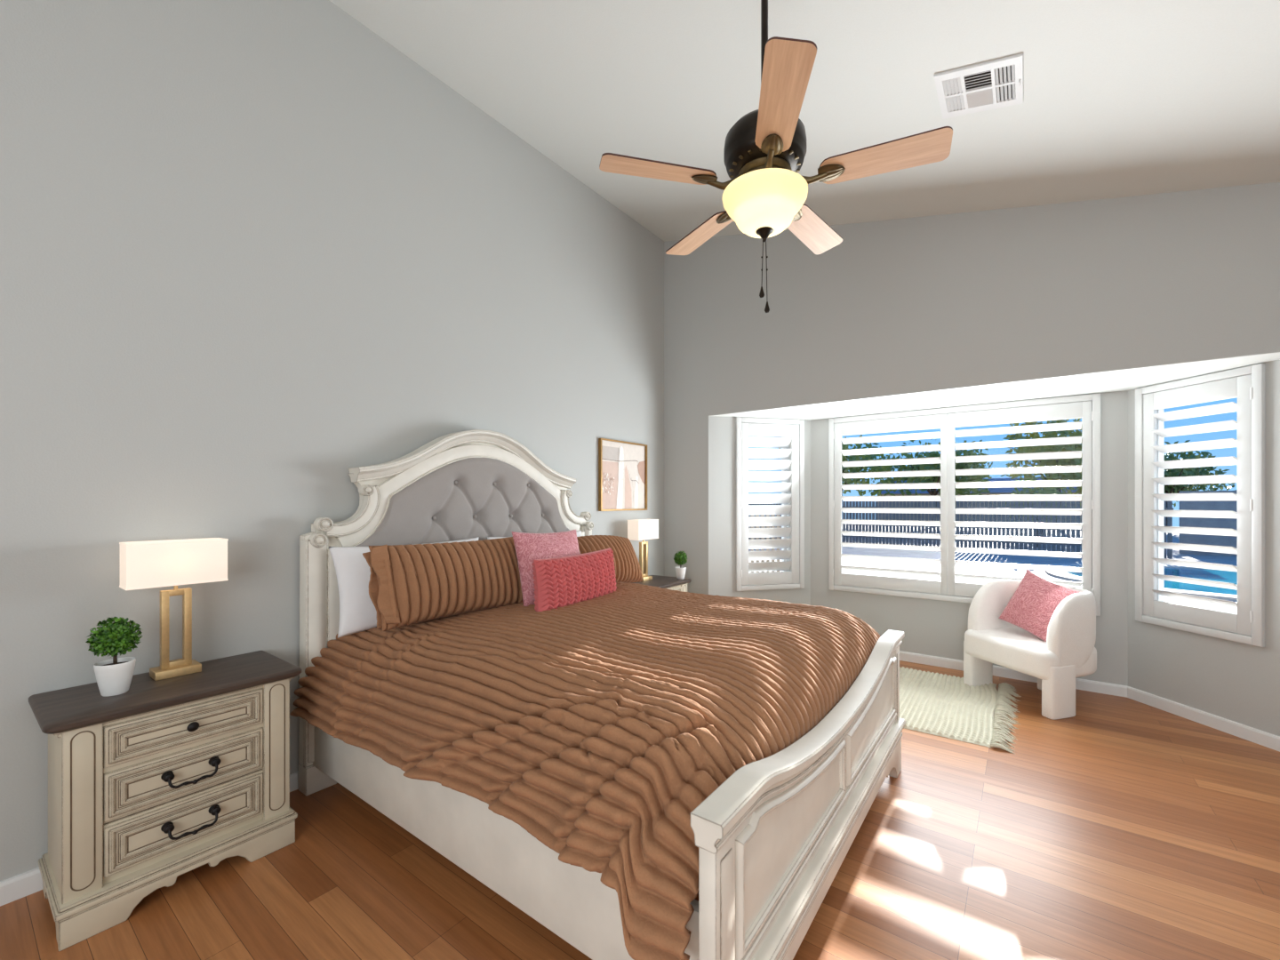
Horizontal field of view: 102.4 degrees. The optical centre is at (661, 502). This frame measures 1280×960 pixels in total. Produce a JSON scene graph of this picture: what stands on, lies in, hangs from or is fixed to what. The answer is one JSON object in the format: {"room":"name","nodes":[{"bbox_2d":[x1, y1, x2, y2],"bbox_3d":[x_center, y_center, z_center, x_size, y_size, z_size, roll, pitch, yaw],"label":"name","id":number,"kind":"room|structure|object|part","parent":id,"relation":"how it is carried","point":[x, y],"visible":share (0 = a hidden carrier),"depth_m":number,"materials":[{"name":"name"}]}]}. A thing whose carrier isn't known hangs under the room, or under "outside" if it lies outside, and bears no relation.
{"room":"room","nodes":[
{"label":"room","id":0,"kind":"room"},
{"bbox_2d":[93,656,135,696],"bbox_3d":[-2.085,0.667,1.961,0.112,0.121,0.112,0,0,35],"label":"pot","id":1,"kind":"object","parent":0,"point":[114,676],"depth_m":1.93,"materials":[{"name":"white ceramic"}]},
{"bbox_2d":[0,0,663,881],"bbox_3d":[-2.017,-0.670,2.586,0.120,4.300,6.900,0,0,35],"label":"wall","id":2,"kind":"structure","parent":0,"point":[254,254],"depth_m":2.48,"materials":[{"name":"grey paint"}]},
{"bbox_2d":[0,771,298,906],"bbox_3d":[-1.962,1.438,2.547,0.014,0.085,6.900,0,0,35],"label":"baseboard","id":3,"kind":"structure","parent":2,"relation":"attached to","point":[14,888],"depth_m":1.93,"materials":[{"name":"white paint"}]},
{"bbox_2d":[598,438,647,511],"bbox_3d":[-0.345,-0.245,4.800,0.051,0.642,0.676,0,0,35],"label":"framed picture","id":4,"kind":"object","parent":2,"relation":"attached to","point":[622,466],"visible":1,"depth_m":4.78,"materials":[{"name":"paper"}]},
{"bbox_2d":[0,660,1279,959],"bbox_3d":[0.907,1.530,1.030,6.690,0.100,7.978,0,0,35],"label":"floor","id":5,"kind":"structure","parent":0,"point":[1120,828],"depth_m":2.02,"materials":[{"name":"brown wood"}]},
{"bbox_2d":[28,650,301,951],"bbox_3d":[-1.972,1.104,2.094,0.496,0.752,0.736,0,0,35],"label":"nightstand","id":6,"kind":"object","parent":5,"relation":"on","point":[153,783],"visible":1,"depth_m":1.92,"materials":[{"name":"beige paint"}]},
{"bbox_2d":[85,616,142,696],"bbox_3d":[-2.086,0.581,1.962,0.150,0.294,0.153,0,0,35],"label":"potted topiary","id":7,"kind":"object","parent":6,"relation":"on","point":[114,676],"visible":1,"depth_m":1.93,"materials":[{"name":"green plant"}]},
{"bbox_3d":[-2.085,0.578,1.961,0.011,0.101,0.013,0,0,-32],"label":"stem","id":8,"kind":"part","parent":7,"relation":"part of","materials":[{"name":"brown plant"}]},
{"bbox_2d":[119,537,228,680],"bbox_3d":[-2.063,0.445,2.183,0.130,0.566,0.317,0,0,35],"label":"table lamp","id":9,"kind":"object","parent":6,"relation":"on","point":[149,564],"visible":1,"depth_m":2.15,"materials":[{"name":"white fabric"}]},
{"bbox_3d":[-2.063,0.254,2.183,0.130,0.184,0.317,0,0,35],"label":"lamp shade","id":10,"kind":"part","parent":9,"relation":"part of","materials":[{"name":"white fabric"}]},
{"bbox_3d":[-2.063,0.532,2.183,0.036,0.325,0.095,0,0,35],"label":"open frame","id":11,"kind":"part","parent":9,"relation":"part of","materials":[{"name":"gold metal"}]},
{"bbox_3d":[-1.823,1.227,1.988,0.031,0.173,0.458,0,0,35],"label":"drawer","id":12,"kind":"part","parent":6,"relation":"part of","materials":[{"name":"beige paint"}]},
{"bbox_3d":[-1.823,1.036,1.988,0.031,0.167,0.458,0,0,35],"label":"drawer","id":13,"kind":"part","parent":6,"relation":"part of","materials":[{"name":"beige paint"}]},
{"bbox_3d":[-1.823,0.859,1.988,0.031,0.144,0.458,0,0,35],"label":"drawer","id":14,"kind":"part","parent":6,"relation":"part of","materials":[{"name":"beige paint"}]},
{"bbox_3d":[-1.792,1.230,1.967,0.054,0.065,0.170,0,0,35],"label":"handle","id":15,"kind":"part","parent":6,"relation":"part of","materials":[{"name":"black metal"}]},
{"bbox_3d":[-1.792,1.039,1.967,0.054,0.065,0.170,0,0,35],"label":"handle","id":16,"kind":"part","parent":6,"relation":"part of","materials":[{"name":"black metal"}]},
{"bbox_3d":[-1.800,0.859,1.972,0.034,0.036,0.036,0,0,35],"label":"knob","id":17,"kind":"part","parent":6,"relation":"part of","materials":[{"name":"black metal"}]},
{"bbox_2d":[298,429,905,959],"bbox_3d":[-0.254,0.499,2.750,2.640,1.962,2.193,0,0,35],"label":"bed","id":18,"kind":"object","parent":5,"relation":"on","point":[772,839],"visible":0.48,"depth_m":1.95,"materials":[{"name":"white paint"}]},
{"bbox_3d":[-1.762,0.820,2.682,0.129,1.321,0.190,0,0,35],"label":"post","id":19,"kind":"part","parent":18,"relation":"part of","materials":[{"name":"white paint"}]},
{"bbox_3d":[-1.234,0.514,3.488,0.055,1.932,2.110,0,0,35],"label":"headboard","id":20,"kind":"part","parent":18,"relation":"part of","materials":[{"name":"white paint"}]},
{"bbox_3d":[-1.201,-0.066,3.465,0.036,0.647,1.818,0,0,35],"label":"panel frame","id":21,"kind":"part","parent":18,"relation":"part of","materials":[{"name":"white paint"}]},
{"bbox_3d":[-1.198,-0.022,3.462,0.035,0.582,1.755,0,0,35],"label":"bead moulding","id":22,"kind":"part","parent":18,"relation":"part of","materials":[{"name":"white paint"}]},
{"bbox_3d":[-1.188,0.312,3.455,0.051,1.237,1.744,0,0,35],"label":"tufted panel","id":23,"kind":"part","parent":18,"relation":"part of","materials":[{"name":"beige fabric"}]},
{"bbox_3d":[-0.812,1.190,1.960,2.370,0.310,0.035,0,0,35],"label":"rail","id":24,"kind":"part","parent":18,"relation":"part of","materials":[{"name":"white paint"}]},
{"bbox_3d":[-0.650,0.820,4.253,0.129,1.321,0.190,0,0,35],"label":"post","id":25,"kind":"part","parent":18,"relation":"part of","materials":[{"name":"white paint"}]},
{"bbox_3d":[0.132,1.080,1.210,0.050,0.600,0.095,0,0,35],"label":"footboard post","id":26,"kind":"part","parent":18,"relation":"part of","materials":[{"name":"white paint"}]},
{"bbox_3d":[0.444,0.963,1.617,0.020,0.316,0.897,0,0,35],"label":"panel moulding","id":27,"kind":"part","parent":18,"relation":"part of","materials":[{"name":"white paint"}]},
{"bbox_3d":[0.698,1.057,2.016,0.030,0.585,2.060,0,0,35],"label":"footboard","id":28,"kind":"part","parent":18,"relation":"part of","materials":[{"name":"white paint"}]},
{"bbox_3d":[0.719,1.206,2.002,0.061,0.157,2.080,0,0,35],"label":"rail","id":29,"kind":"part","parent":18,"relation":"part of","materials":[{"name":"white paint"}]},
{"bbox_3d":[0.990,0.963,2.389,0.020,0.316,0.897,0,0,35],"label":"panel moulding","id":30,"kind":"part","parent":18,"relation":"part of","materials":[{"name":"white paint"}]},
{"bbox_3d":[1.270,1.080,2.818,0.050,0.600,0.095,0,0,35],"label":"footboard post","id":31,"kind":"part","parent":18,"relation":"part of","materials":[{"name":"white paint"}]},
{"bbox_3d":[-0.321,0.945,2.783,2.180,0.390,1.700,0,0,35],"label":"mattress","id":32,"kind":"object","parent":18,"relation":"on","visible":0},
{"bbox_2d":[487,530,581,539],"bbox_3d":[-0.850,0.450,3.709,0.197,0.448,0.882,0,0,34],"label":"pillow","id":33,"kind":"object","parent":32,"relation":"on","point":[579,533],"visible":0.02,"depth_m":3.48,"materials":[{"name":"white fabric"}]},
{"bbox_2d":[290,582,880,959],"bbox_3d":[-0.258,0.851,2.745,2.335,0.551,2.246,0,0,35],"label":"blanket","id":34,"kind":"object","parent":32,"relation":"on","point":[597,727],"visible":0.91,"depth_m":1.84,"materials":[{"name":"brown fabric"}]},
{"bbox_2d":[328,536,478,637],"bbox_3d":[-1.393,0.450,2.942,0.197,0.448,0.882,0,0,34],"label":"pillow","id":35,"kind":"object","parent":34,"relation":"on","point":[357,612],"visible":0.2,"depth_m":2.63,"materials":[{"name":"white fabric"}]},
{"bbox_2d":[362,536,523,631],"bbox_3d":[-1.134,0.416,2.851,0.304,0.409,0.905,0,0,42],"label":"sham pillow","id":36,"kind":"object","parent":34,"relation":"on","point":[410,584],"visible":0.98,"depth_m":2.68,"materials":[{"name":"brown fabric"}]},
{"bbox_2d":[511,529,580,606],"bbox_3d":[-0.676,0.395,3.180,0.194,0.448,0.499,0,0,43],"label":"cushion","id":37,"kind":"object","parent":34,"relation":"on","point":[529,547],"visible":0.54,"depth_m":3.08,"materials":[{"name":"pink fabric"}]},
{"bbox_2d":[532,547,616,611],"bbox_3d":[-0.505,0.468,3.122,0.212,0.319,0.800,0,0,21],"label":"lumbar cushion","id":38,"kind":"object","parent":34,"relation":"on","point":[562,581],"visible":0.94,"depth_m":2.94,"materials":[{"name":"pink fabric"}]},
{"bbox_2d":[576,535,642,583],"bbox_3d":[-0.459,0.443,3.836,0.302,0.399,0.890,0,0,33],"label":"sham pillow","id":39,"kind":"object","parent":34,"relation":"on","point":[627,566],"visible":0.42,"depth_m":3.88,"materials":[{"name":"brown fabric"}]},
{"bbox_2d":[632,575,691,591],"bbox_3d":[-0.104,1.104,4.734,0.496,0.752,0.736,0,0,35],"label":"nightstand","id":40,"kind":"object","parent":5,"relation":"on","point":[673,583],"visible":0.06,"depth_m":4.77,"materials":[{"name":"beige paint"}]},
{"bbox_2d":[627,519,658,581],"bbox_3d":[-0.173,0.445,4.828,0.130,0.566,0.317,0,0,35],"label":"table lamp","id":41,"kind":"object","parent":40,"relation":"on","point":[637,529],"visible":0.9,"depth_m":4.78,"materials":[{"name":"white fabric"}]},
{"bbox_3d":[-0.173,0.254,4.828,0.130,0.184,0.317,0,0,35],"label":"lamp shade","id":42,"kind":"part","parent":41,"relation":"part of","materials":[{"name":"white fabric"}]},
{"bbox_3d":[-0.173,0.532,4.828,0.036,0.325,0.095,0,0,35],"label":"open frame","id":43,"kind":"part","parent":41,"relation":"part of","materials":[{"name":"gold metal"}]},
{"bbox_3d":[0.046,0.859,4.628,0.031,0.144,0.458,0,0,35],"label":"drawer","id":44,"kind":"part","parent":40,"relation":"part of","materials":[{"name":"beige paint"}]},
{"bbox_2d":[673,550,687,579],"bbox_3d":[0.178,0.593,4.891,0.138,0.270,0.141,0,0,-39],"label":"potted topiary","id":45,"kind":"object","parent":40,"relation":"on","point":[680,558],"visible":1,"depth_m":4.86,"materials":[{"name":"green plant"}]},
{"bbox_2d":[899,666,1021,753],"bbox_3d":[1.748,1.472,4.051,1.776,0.041,1.343,0,0,35],"label":"woven rug","id":46,"kind":"object","parent":5,"relation":"on","point":[937,704],"visible":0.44,"depth_m":3.66,"materials":[{"name":"beige fabric"}]},
{"bbox_2d":[963,579,1096,719],"bbox_3d":[2.824,1.060,3.918,0.642,0.840,0.730,0,0,-17],"label":"accent chair","id":47,"kind":"object","parent":5,"relation":"on","point":[1068,652],"visible":0.83,"depth_m":3.62,"materials":[{"name":"white fabric"}]},
{"bbox_3d":[2.566,1.300,4.172,0.230,0.360,0.094,0,0,-17],"label":"leg","id":48,"kind":"part","parent":47,"relation":"part of","materials":[{"name":"white fabric"}]},
{"bbox_3d":[2.824,1.127,3.918,0.642,0.205,0.724,0,0,-17],"label":"seat","id":49,"kind":"part","parent":47,"relation":"part of","materials":[{"name":"white fabric"}]},
{"bbox_3d":[2.854,0.920,3.927,0.561,0.560,0.728,0,0,-17],"label":"backrest","id":50,"kind":"part","parent":47,"relation":"part of","materials":[{"name":"white fabric"}]},
{"bbox_3d":[3.046,1.330,3.985,0.090,0.300,0.240,0,0,-17],"label":"leg","id":51,"kind":"part","parent":47,"relation":"part of","materials":[{"name":"white fabric"}]},
{"bbox_2d":[998,569,1082,641],"bbox_3d":[2.863,0.792,3.904,0.216,0.516,0.544,0,0,-18],"label":"cushion","id":52,"kind":"object","parent":47,"relation":"on","point":[1031,607],"visible":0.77,"depth_m":3.88,"materials":[{"name":"pink fabric"}]},
{"bbox_3d":[2.750,1.300,3.563,0.230,0.360,0.094,0,0,-17],"label":"leg","id":53,"kind":"part","parent":47,"relation":"part of","materials":[{"name":"white fabric"}]},
{"bbox_2d":[675,566,686,579],"bbox_3d":[0.179,0.672,4.892,0.103,0.111,0.103,0,0,-39],"label":"pot","id":54,"kind":"object","parent":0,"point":[680,571],"depth_m":4.86,"materials":[{"name":"white ceramic"}]},
{"bbox_2d":[708,416,810,605],"bbox_3d":[0.983,0.308,5.260,1.113,2.343,0.140,0,0,-14],"label":"wall","id":55,"kind":"structure","parent":0,"point":[722,430],"depth_m":5.11,"materials":[{"name":"grey paint"}]},
{"bbox_2d":[736,416,804,591],"bbox_3d":[1.096,0.018,5.214,0.742,1.729,0.064,0,0,-14],"label":"plantation shutter","id":56,"kind":"object","parent":55,"relation":"attached to","point":[753,432],"visible":1,"depth_m":5.21,"materials":[{"name":"white paint"}]},
{"bbox_2d":[781,448,786,571],"bbox_3d":[1.008,0.015,5.297,0.580,1.610,0.050,0,0,-14],"label":"window","id":57,"kind":"structure","parent":55,"relation":"in","point":[782,560],"depth_m":5.34,"materials":[{"name":"white paint"}]},
{"bbox_2d":[329,0,1279,241],"bbox_3d":[0.665,-2.083,0.688,6.690,1.525,7.140,0,0,35],"label":"ceiling","id":58,"kind":"structure","parent":0,"point":[1122,98],"depth_m":2.78,"materials":[{"name":"paint"}]},
{"bbox_2d":[599,0,952,312],"bbox_3d":[0.437,-1.502,2.052,1.256,1.506,1.232,0,0,35],"label":"ceiling fan","id":59,"kind":"object","parent":58,"relation":"hanging from","point":[764,151],"visible":1,"depth_m":1.91,"materials":[{"name":"brown wood"}]},
{"bbox_3d":[-0.009,-1.248,1.935,0.443,0.006,0.142,0,11,-13],"label":"blade","id":60,"kind":"part","parent":59,"relation":"part of","materials":[{"name":"brown wood"}]},
{"bbox_3d":[0.184,-1.248,2.397,0.142,0.006,0.443,-13,7,-31],"label":"blade","id":61,"kind":"part","parent":59,"relation":"part of","materials":[{"name":"brown wood"}]},
{"bbox_3d":[0.397,-0.948,2.035,0.010,0.185,0.007,0,0,35],"label":"pull chain","id":62,"kind":"part","parent":59,"relation":"part of","materials":[{"name":"brown metal"}]},
{"bbox_3d":[0.406,-1.145,2.033,0.332,0.150,0.332,0,0,35],"label":"lamp shade","id":63,"kind":"part","parent":59,"relation":"part of","materials":[{"name":"white glass"}]},
{"bbox_3d":[0.415,-0.917,2.034,0.009,0.245,0.006,0,0,13],"label":"pull chain","id":64,"kind":"part","parent":59,"relation":"part of","materials":[{"name":"brown metal"}]},
{"bbox_3d":[0.371,-1.248,1.608,0.142,0.006,0.443,11,1,5],"label":"blade","id":65,"kind":"part","parent":59,"relation":"part of","materials":[{"name":"brown wood"}]},
{"bbox_3d":[0.684,-1.248,2.356,0.142,0.006,0.443,-14,-9,40],"label":"blade","id":66,"kind":"part","parent":59,"relation":"part of","materials":[{"name":"brown wood"}]},
{"bbox_3d":[0.800,-1.248,1.869,0.443,0.006,0.142,0,-11,23],"label":"blade","id":67,"kind":"part","parent":59,"relation":"part of","materials":[{"name":"brown wood"}]},
{"bbox_2d":[933,53,1023,119],"bbox_3d":[1.612,-2.094,2.612,0.367,0.100,0.346,0,0,35],"label":"ceiling vent","id":68,"kind":"object","parent":58,"relation":"in","point":[996,84],"visible":1,"depth_m":2.59,"materials":[{"name":"white metal"}]},
{"bbox_2d":[810,390,1127,686],"bbox_3d":[2.581,0.308,4.672,2.449,2.343,0.140,0,0,35],"label":"wall","id":69,"kind":"structure","parent":0,"point":[932,628],"depth_m":4.56,"materials":[{"name":"grey paint"}]},
{"bbox_2d":[828,392,1100,615],"bbox_3d":[2.556,0.018,4.608,2.097,1.725,0.103,0,0,35],"label":"plantation shutter","id":70,"kind":"object","parent":69,"relation":"attached to","point":[946,588],"visible":0.94,"depth_m":4.54,"materials":[{"name":"white paint"}]},
{"bbox_3d":[2.146,0.018,4.886,1.000,1.619,0.030,0,0,35],"label":"shutter panel","id":71,"kind":"part","parent":70,"relation":"part of","materials":[{"name":"white paint"}]},
{"bbox_3d":[2.960,0.018,4.310,0.988,1.619,0.030,0,0,35],"label":"shutter panel","id":72,"kind":"part","parent":70,"relation":"part of","materials":[{"name":"white paint"}]},
{"bbox_2d":[899,650,1127,697],"bbox_3d":[2.536,1.438,4.609,2.449,0.085,0.014,0,0,35],"label":"baseboard","id":73,"kind":"structure","parent":69,"relation":"attached to","point":[1090,685],"depth_m":4.33,"materials":[{"name":"white paint"}]},
{"bbox_2d":[664,182,1279,594],"bbox_3d":[2.693,-0.635,3.553,6.450,4.230,0.120,0,0,35],"label":"wall","id":74,"kind":"structure","parent":0,"point":[953,300],"depth_m":3.86,"materials":[{"name":"grey paint"}]},
{"bbox_2d":[710,352,1279,420],"bbox_3d":[2.367,-0.911,4.287,4.010,0.123,0.935,0,0,35],"label":"ceiling","id":75,"kind":"structure","parent":74,"relation":"attached to","point":[1124,380],"depth_m":3.95,"materials":[{"name":"paint"}]},
{"bbox_2d":[1128,360,1279,736],"bbox_3d":[3.704,0.308,3.337,0.140,2.343,1.178,0,0,-9],"label":"wall","id":76,"kind":"structure","parent":0,"point":[1234,681],"depth_m":3.34,"materials":[{"name":"grey paint"}]},
{"bbox_2d":[1156,408,1164,601],"bbox_3d":[3.708,0.015,3.499,0.050,1.610,0.620,0,0,-9],"label":"window","id":77,"kind":"structure","parent":76,"relation":"in","point":[1160,441],"depth_m":3.77,"materials":[{"name":"white paint"}]},
{"bbox_2d":[1135,363,1265,647],"bbox_3d":[3.614,0.018,3.482,0.102,1.725,0.723,0,0,-9],"label":"plantation shutter","id":78,"kind":"object","parent":76,"relation":"attached to","point":[1247,384],"visible":1,"depth_m":3.41,"materials":[{"name":"white paint"}]},
{"bbox_2d":[1127,686,1279,751],"bbox_3d":[3.629,1.438,3.325,0.014,0.085,1.178,0,0,-9],"label":"baseboard","id":79,"kind":"structure","parent":76,"relation":"attached to","point":[1252,734],"depth_m":3.40,"materials":[{"name":"white paint"}]},
{"label":"outside","id":80,"kind":"structure","parent":0,"visible":0},
{"bbox_2d":[748,523,1237,614],"bbox_3d":[15.365,1.650,20.116,60.000,0.100,39.800,0,0,35],"label":"patio","id":81,"kind":"structure","parent":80,"point":[1035,560],"depth_m":13.94,"materials":[{"name":"concrete"}]},
{"bbox_2d":[751,514,779,572],"bbox_3d":[0.297,0.835,9.576,6.025,1.530,0.053,0,0,-5],"label":"iron fence","id":82,"kind":"object","parent":81,"relation":"on","point":[757,549],"visible":0.02,"depth_m":9.70,"materials":[{"name":"beige paint"}]},
{"bbox_2d":[778,434,898,501],"bbox_3d":[12.197,-1.817,35.435,7.581,6.846,7.755,0,0,35],"label":"tree","id":83,"kind":"object","parent":81,"relation":"on","point":[868,457],"visible":0.17,"depth_m":34.65,"materials":[{"name":"green plant"}]},
{"bbox_2d":[873,438,992,506],"bbox_3d":[17.523,-1.399,33.078,7.161,6.012,5.604,0,0,-39],"label":"tree","id":84,"kind":"object","parent":81,"relation":"on","point":[932,454],"visible":0.49,"depth_m":32.53,"materials":[{"name":"green plant"}]},
{"bbox_2d":[748,501,1173,558],"bbox_3d":[8.806,0.780,18.778,14.200,1.640,0.062,0,0,35],"label":"picket fence","id":85,"kind":"object","parent":81,"relation":"on","point":[905,516],"visible":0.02,"depth_m":17.47,"materials":[{"name":"white wood"}]},
{"bbox_2d":[872,476,1081,523],"bbox_3d":[26.261,-0.150,40.704,16.800,3.500,7.200,0,0,35],"label":"house","id":86,"kind":"structure","parent":81,"relation":"on","point":[1006,491],"depth_m":38.68,"materials":[{"name":"beige paint"}]},
{"bbox_2d":[1005,475,1067,547],"bbox_3d":[13.395,0.325,18.428,1.943,2.582,1.770,0,0,-40],"label":"tree","id":87,"kind":"object","parent":81,"relation":"on","point":[1049,491],"visible":0.39,"depth_m":18.14,"materials":[{"name":"green plant"}]},
{"bbox_2d":[1000,417,1081,529],"bbox_3d":[23.623,-1.966,30.285,6.264,7.144,7.669,0,0,35],"label":"tree","id":88,"kind":"object","parent":81,"relation":"on","point":[1072,461],"visible":0.26,"depth_m":29.45,"materials":[{"name":"green plant"}]},
{"bbox_2d":[1044,563,1237,600],"bbox_3d":[13.438,1.575,8.739,11.128,0.050,5.928,0,0,35],"label":"swimming pool","id":89,"kind":"object","parent":81,"relation":"on","point":[1201,573],"visible":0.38,"depth_m":10.62,"materials":[{"name":"liquid"}]},
{"bbox_2d":[1164,440,1236,526],"bbox_3d":[28.745,-0.970,29.414,5.694,5.157,4.812,0,0,35],"label":"tree","id":90,"kind":"object","parent":81,"relation":"on","point":[1184,471],"visible":0.27,"depth_m":28.49,"materials":[{"name":"green plant"}]},
{"bbox_2d":[1179,490,1237,556],"bbox_3d":[25.525,0.630,9.372,23.000,1.950,0.200,0,0,35],"label":"wall","id":91,"kind":"structure","parent":81,"relation":"on","point":[1222,540],"depth_m":15.59,"materials":[{"name":"paint"}]}
]}

